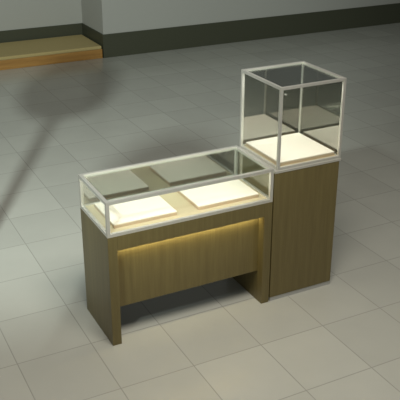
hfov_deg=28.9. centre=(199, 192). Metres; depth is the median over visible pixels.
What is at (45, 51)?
bench
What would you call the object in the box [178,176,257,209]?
display board
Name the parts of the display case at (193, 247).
corner post, rail, rail, panel, corner post, rail, rail, mirror panel, panel, rail, rail, corner post, panel, rail, rail, corner post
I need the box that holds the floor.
[0,23,399,399]
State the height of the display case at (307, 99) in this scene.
1.484 m
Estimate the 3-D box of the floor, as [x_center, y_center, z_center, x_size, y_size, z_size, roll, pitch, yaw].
[2.706,-0.030,7.026,20.000,0.050,15.400,-12,27,-25]
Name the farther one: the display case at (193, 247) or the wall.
the wall
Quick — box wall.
[0,0,399,33]
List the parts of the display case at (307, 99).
corner post, rail, rail, mirror panel, rail, corner post, plate, corner post, rail, rail, glass panel, rail, corner post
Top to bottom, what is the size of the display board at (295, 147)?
0.026 m
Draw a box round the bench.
[0,35,102,69]
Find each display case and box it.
[78,145,273,345]
[237,61,346,300]
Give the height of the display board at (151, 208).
0.026 m
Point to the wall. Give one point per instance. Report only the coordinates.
(103, 16)
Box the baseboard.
[0,3,399,57]
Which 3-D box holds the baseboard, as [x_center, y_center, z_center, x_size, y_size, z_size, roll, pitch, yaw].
[-0.257,-2.559,12.223,20.000,0.340,0.915,-12,27,-25]
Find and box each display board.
[94,191,176,228]
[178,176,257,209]
[246,133,333,165]

